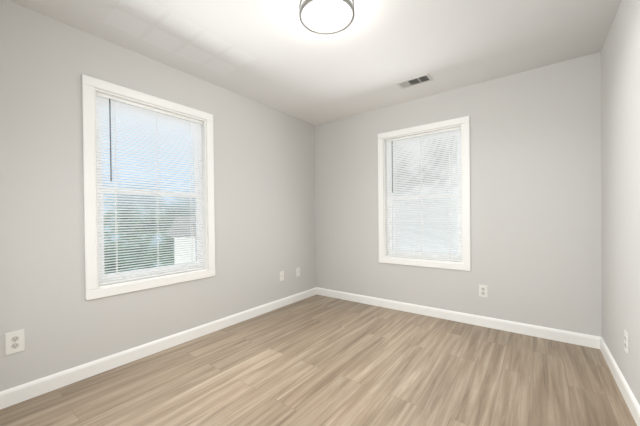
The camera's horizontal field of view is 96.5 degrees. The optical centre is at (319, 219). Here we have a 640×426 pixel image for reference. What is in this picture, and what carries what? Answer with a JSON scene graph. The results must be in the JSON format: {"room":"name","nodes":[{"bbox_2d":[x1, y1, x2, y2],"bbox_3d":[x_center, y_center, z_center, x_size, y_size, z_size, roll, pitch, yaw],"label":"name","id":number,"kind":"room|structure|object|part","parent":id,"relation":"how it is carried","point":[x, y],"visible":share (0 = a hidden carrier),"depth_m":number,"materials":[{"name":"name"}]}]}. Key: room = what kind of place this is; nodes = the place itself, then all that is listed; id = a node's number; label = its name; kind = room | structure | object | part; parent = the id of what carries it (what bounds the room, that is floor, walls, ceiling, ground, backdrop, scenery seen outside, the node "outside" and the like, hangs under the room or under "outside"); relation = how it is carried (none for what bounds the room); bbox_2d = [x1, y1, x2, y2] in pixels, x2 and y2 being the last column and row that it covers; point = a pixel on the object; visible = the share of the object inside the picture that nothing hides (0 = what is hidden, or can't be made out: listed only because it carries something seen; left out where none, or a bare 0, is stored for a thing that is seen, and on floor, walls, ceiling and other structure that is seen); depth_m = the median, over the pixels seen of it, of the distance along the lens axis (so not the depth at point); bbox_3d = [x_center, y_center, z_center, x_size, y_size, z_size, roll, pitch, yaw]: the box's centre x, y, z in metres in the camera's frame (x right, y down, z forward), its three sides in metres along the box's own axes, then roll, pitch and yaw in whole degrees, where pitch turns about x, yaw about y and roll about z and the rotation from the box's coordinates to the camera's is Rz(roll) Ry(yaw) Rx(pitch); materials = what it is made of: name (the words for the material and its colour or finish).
{"room":"empty bedroom","nodes":[
{"label":"empty bedroom","id":0,"kind":"room"},
{"bbox_2d":[0,0,315,391],"bbox_3d":[-1.201,-0.118,2.737,0.140,2.440,3.877,0,1,37],"label":"wall","id":1,"kind":"structure","parent":0,"point":[264,198],"depth_m":2.05,"materials":[{"name":"grey paint"}]},
{"bbox_2d":[5,329,24,354],"bbox_3d":[-1.854,0.746,1.738,0.009,0.132,0.082,0,1,37],"label":"electrical outlet","id":2,"kind":"object","parent":1,"relation":"attached to","point":[14,341],"visible":1,"depth_m":1.74,"materials":[{"name":"white plastic"}]},
{"bbox_2d":[11,336,19,348],"bbox_3d":[-1.852,0.746,1.737,0.002,0.075,0.033,0,1,37],"label":"receptacle","id":3,"kind":"object","parent":2,"relation":"attached to","point":[15,340],"depth_m":1.74,"materials":[{"name":"grey plastic"}]},
{"bbox_2d":[82,74,214,299],"bbox_3d":[-1.400,-0.231,2.446,0.143,1.585,1.015,0,1,37],"label":"window","id":4,"kind":"structure","parent":1,"relation":"in","point":[89,85],"depth_m":2.34,"materials":[{"name":"white wood"}]},
{"bbox_2d":[109,99,111,180],"bbox_3d":[-1.579,-0.599,2.154,0.012,0.620,0.008,0,1,37],"label":"blind wand","id":5,"kind":"object","parent":4,"relation":"hanging from","point":[110,140],"visible":1,"depth_m":2.15,"materials":[{"name":"grey plastic"}]},
{"bbox_2d":[113,100,117,280],"bbox_3d":[-1.560,-0.221,2.190,0.002,1.381,0.004,0,1,37],"label":"blind cord","id":6,"kind":"object","parent":4,"relation":"hanging from","point":[114,100],"depth_m":2.19,"materials":[{"name":"white fabric"}]},
{"bbox_3d":[-1.433,-0.231,2.471,0.059,1.425,0.855,0,1,37],"label":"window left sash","id":7,"kind":"part","parent":4,"relation":"part of","materials":[{"name":"white plastic"}]},
{"bbox_3d":[-1.389,-0.232,2.438,0.028,1.420,0.843,0,1,37],"label":"left window blind rails","id":8,"kind":"part","parent":4,"relation":"part of","materials":[{"name":"white plastic"}]},
{"bbox_2d":[155,112,158,273],"bbox_3d":[-1.379,-0.225,2.430,0.002,1.381,0.004,0,1,37],"label":"blind cord","id":9,"kind":"object","parent":4,"relation":"hanging from","point":[156,203],"depth_m":2.43,"materials":[{"name":"white fabric"}]},
{"bbox_2d":[189,121,192,268],"bbox_3d":[-1.199,-0.229,2.671,0.002,1.381,0.004,0,1,37],"label":"blind cord","id":10,"kind":"object","parent":4,"relation":"hanging from","point":[190,121],"depth_m":2.67,"materials":[{"name":"white fabric"}]},
{"bbox_2d":[94,88,207,287],"bbox_3d":[-1.411,-0.231,2.454,0.135,1.449,0.879,0,1,37],"label":"liner","id":11,"kind":"object","parent":1,"relation":"attached to","point":[204,209],"visible":0.42,"depth_m":2.63,"materials":[{"name":"white wood"}]},
{"bbox_2d":[0,287,316,409],"bbox_3d":[-1.126,1.052,2.701,0.014,0.100,3.597,0,1,37],"label":"baseboard","id":12,"kind":"structure","parent":1,"relation":"attached to","point":[25,391],"depth_m":2.20,"materials":[{"name":"white wood"}]},
{"bbox_2d":[280,271,283,280],"bbox_3d":[-0.476,0.705,3.571,0.010,0.118,0.074,0,1,37],"label":"jack","id":13,"kind":"object","parent":1,"relation":"attached to","point":[281,275],"visible":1,"depth_m":3.57,"materials":[{"name":"white plastic"}]},
{"bbox_2d":[296,267,299,276],"bbox_3d":[-0.294,0.700,3.814,0.010,0.118,0.074,0,1,37],"label":"jack","id":14,"kind":"object","parent":1,"relation":"attached to","point":[297,272],"visible":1,"depth_m":3.81,"materials":[{"name":"white plastic"}]},
{"bbox_2d":[8,0,621,124],"bbox_3d":[0.029,-1.404,1.792,3.252,0.120,3.877,0,1,37],"label":"ceiling","id":15,"kind":"structure","parent":0,"point":[276,55],"depth_m":2.17,"materials":[{"name":"paint"}]},
{"bbox_2d":[299,0,354,33],"bbox_3d":[0.042,-1.306,1.786,0.346,0.076,0.346,0,1,37],"label":"lamp","id":16,"kind":"object","parent":15,"relation":"attached to","point":[326,16],"visible":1,"depth_m":1.77,"materials":[{"name":"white glass"}]},
{"bbox_2d":[396,74,432,88],"bbox_3d":[0.930,-1.358,2.817,0.310,0.008,0.160,0,1,37],"label":"ceiling vent","id":17,"kind":"object","parent":15,"relation":"in","point":[421,79],"visible":1,"depth_m":2.81,"materials":[{"name":"white metal"}]},
{"bbox_2d":[0,294,636,425],"bbox_3d":[0.057,1.156,1.813,3.252,0.120,3.877,0,1,37],"label":"floor","id":18,"kind":"structure","parent":0,"point":[317,360],"depth_m":1.94,"materials":[{"name":"brown wood"}]},
{"bbox_2d":[315,52,601,336],"bbox_3d":[1.166,-0.148,3.296,3.252,2.440,0.140,0,1,37],"label":"wall","id":19,"kind":"structure","parent":0,"point":[535,202],"depth_m":2.75,"materials":[{"name":"grey paint"}]},
{"bbox_2d":[383,124,462,263],"bbox_3d":[1.173,-0.266,3.285,0.879,1.449,0.135,0,1,37],"label":"liner","id":20,"kind":"object","parent":19,"relation":"attached to","point":[385,202],"visible":0.54,"depth_m":3.44,"materials":[{"name":"white wood"}]},
{"bbox_2d":[378,116,470,270],"bbox_3d":[1.165,-0.266,3.274,1.015,1.585,0.143,0,1,37],"label":"window","id":21,"kind":"structure","parent":19,"relation":"in","point":[465,123],"depth_m":3.22,"materials":[{"name":"white"}]},
{"bbox_2d":[392,142,392,192],"bbox_3d":[0.872,-0.636,3.447,0.008,0.620,0.012,0,1,37],"label":"blind wand","id":22,"kind":"object","parent":21,"relation":"hanging from","point":[392,174],"visible":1,"depth_m":3.44,"materials":[{"name":"grey plastic"}]},
{"bbox_2d":[395,166,396,231],"bbox_3d":[0.909,-0.258,3.435,0.004,1.381,0.002,0,1,37],"label":"blind cord","id":23,"kind":"object","parent":21,"relation":"hanging from","point":[395,166],"depth_m":3.43,"materials":[{"name":"white fabric"}]},
{"bbox_2d":[420,136,421,256],"bbox_3d":[1.150,-0.259,3.254,0.004,1.381,0.002,0,1,37],"label":"blind cord","id":24,"kind":"object","parent":21,"relation":"hanging from","point":[421,199],"depth_m":3.26,"materials":[{"name":"white fabric"}]},
{"bbox_3d":[1.157,-0.267,3.263,0.843,1.420,0.028,0,1,37],"label":"back window blind rails","id":25,"kind":"part","parent":21,"relation":"part of","materials":[{"name":"white plastic"}]},
{"bbox_3d":[1.190,-0.266,3.308,0.855,1.425,0.059,0,1,37],"label":"window back sash","id":26,"kind":"part","parent":21,"relation":"part of","materials":[{"name":"white plastic"}]},
{"bbox_2d":[316,287,600,348],"bbox_3d":[1.132,1.023,3.244,2.972,0.100,0.014,0,1,37],"label":"baseboard","id":27,"kind":"structure","parent":19,"relation":"attached to","point":[586,340],"depth_m":2.89,"materials":[{"name":"white wood"}]},
{"bbox_2d":[479,285,487,297],"bbox_3d":[1.636,0.716,2.864,0.076,0.122,0.009,0,1,37],"label":"electrical outlet","id":28,"kind":"object","parent":19,"relation":"attached to","point":[483,290],"visible":1,"depth_m":2.86,"materials":[{"name":"white plastic"}]},
{"bbox_2d":[481,287,485,294],"bbox_3d":[1.634,0.716,2.862,0.033,0.075,0.002,0,1,37],"label":"receptacle","id":29,"kind":"object","parent":28,"relation":"attached to","point":[483,289],"depth_m":2.86,"materials":[{"name":"white plastic"}]},
{"bbox_2d":[601,0,639,404],"bbox_3d":[1.287,-0.130,0.868,0.140,2.440,3.877,0,1,37],"label":"wall","id":30,"kind":"structure","parent":0,"point":[620,131],"depth_m":1.79,"materials":[{"name":"grey paint"}]},
{"bbox_2d":[600,337,639,425],"bbox_3d":[1.238,1.040,0.923,0.014,0.100,3.597,0,1,37],"label":"baseboard","id":31,"kind":"structure","parent":30,"relation":"attached to","point":[632,403],"depth_m":1.77,"materials":[{"name":"white wood"}]},
{"bbox_2d":[624,330,628,354],"bbox_3d":[1.831,0.731,1.710,0.009,0.125,0.076,0,1,37],"label":"electrical outlet","id":32,"kind":"object","parent":30,"relation":"attached to","point":[626,341],"visible":1,"depth_m":1.70,"materials":[{"name":"white plastic"}]},
{"bbox_2d":[624,335,626,348],"bbox_3d":[1.829,0.731,1.711,0.002,0.075,0.033,0,1,37],"label":"receptacle","id":33,"kind":"object","parent":32,"relation":"attached to","point":[625,336],"depth_m":1.71,"materials":[{"name":"white plastic"}]},
{"label":"outside","id":34,"kind":"structure","parent":0,"visible":0},
{"bbox_2d":[101,106,194,273],"bbox_3d":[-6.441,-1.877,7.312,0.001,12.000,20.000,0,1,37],"label":"trees","id":35,"kind":"object","parent":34,"point":[142,208],"depth_m":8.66,"materials":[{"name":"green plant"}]},
{"bbox_2d":[392,136,457,253],"bbox_3d":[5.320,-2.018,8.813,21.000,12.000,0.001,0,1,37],"label":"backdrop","id":36,"kind":"structure","parent":34,"point":[426,206],"depth_m":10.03,"materials":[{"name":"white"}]},
{"bbox_3d":[-1.979,4.221,1.556,60.000,0.200,60.000,0,1,37],"label":"ground","id":37,"kind":"structure","parent":34,"visible":0},
{"bbox_2d":[166,218,195,263],"bbox_3d":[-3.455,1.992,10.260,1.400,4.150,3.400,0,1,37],"label":"house","id":38,"kind":"structure","parent":37,"relation":"on","point":[183,240],"depth_m":8.93,"materials":[{"name":"white"}]}
]}

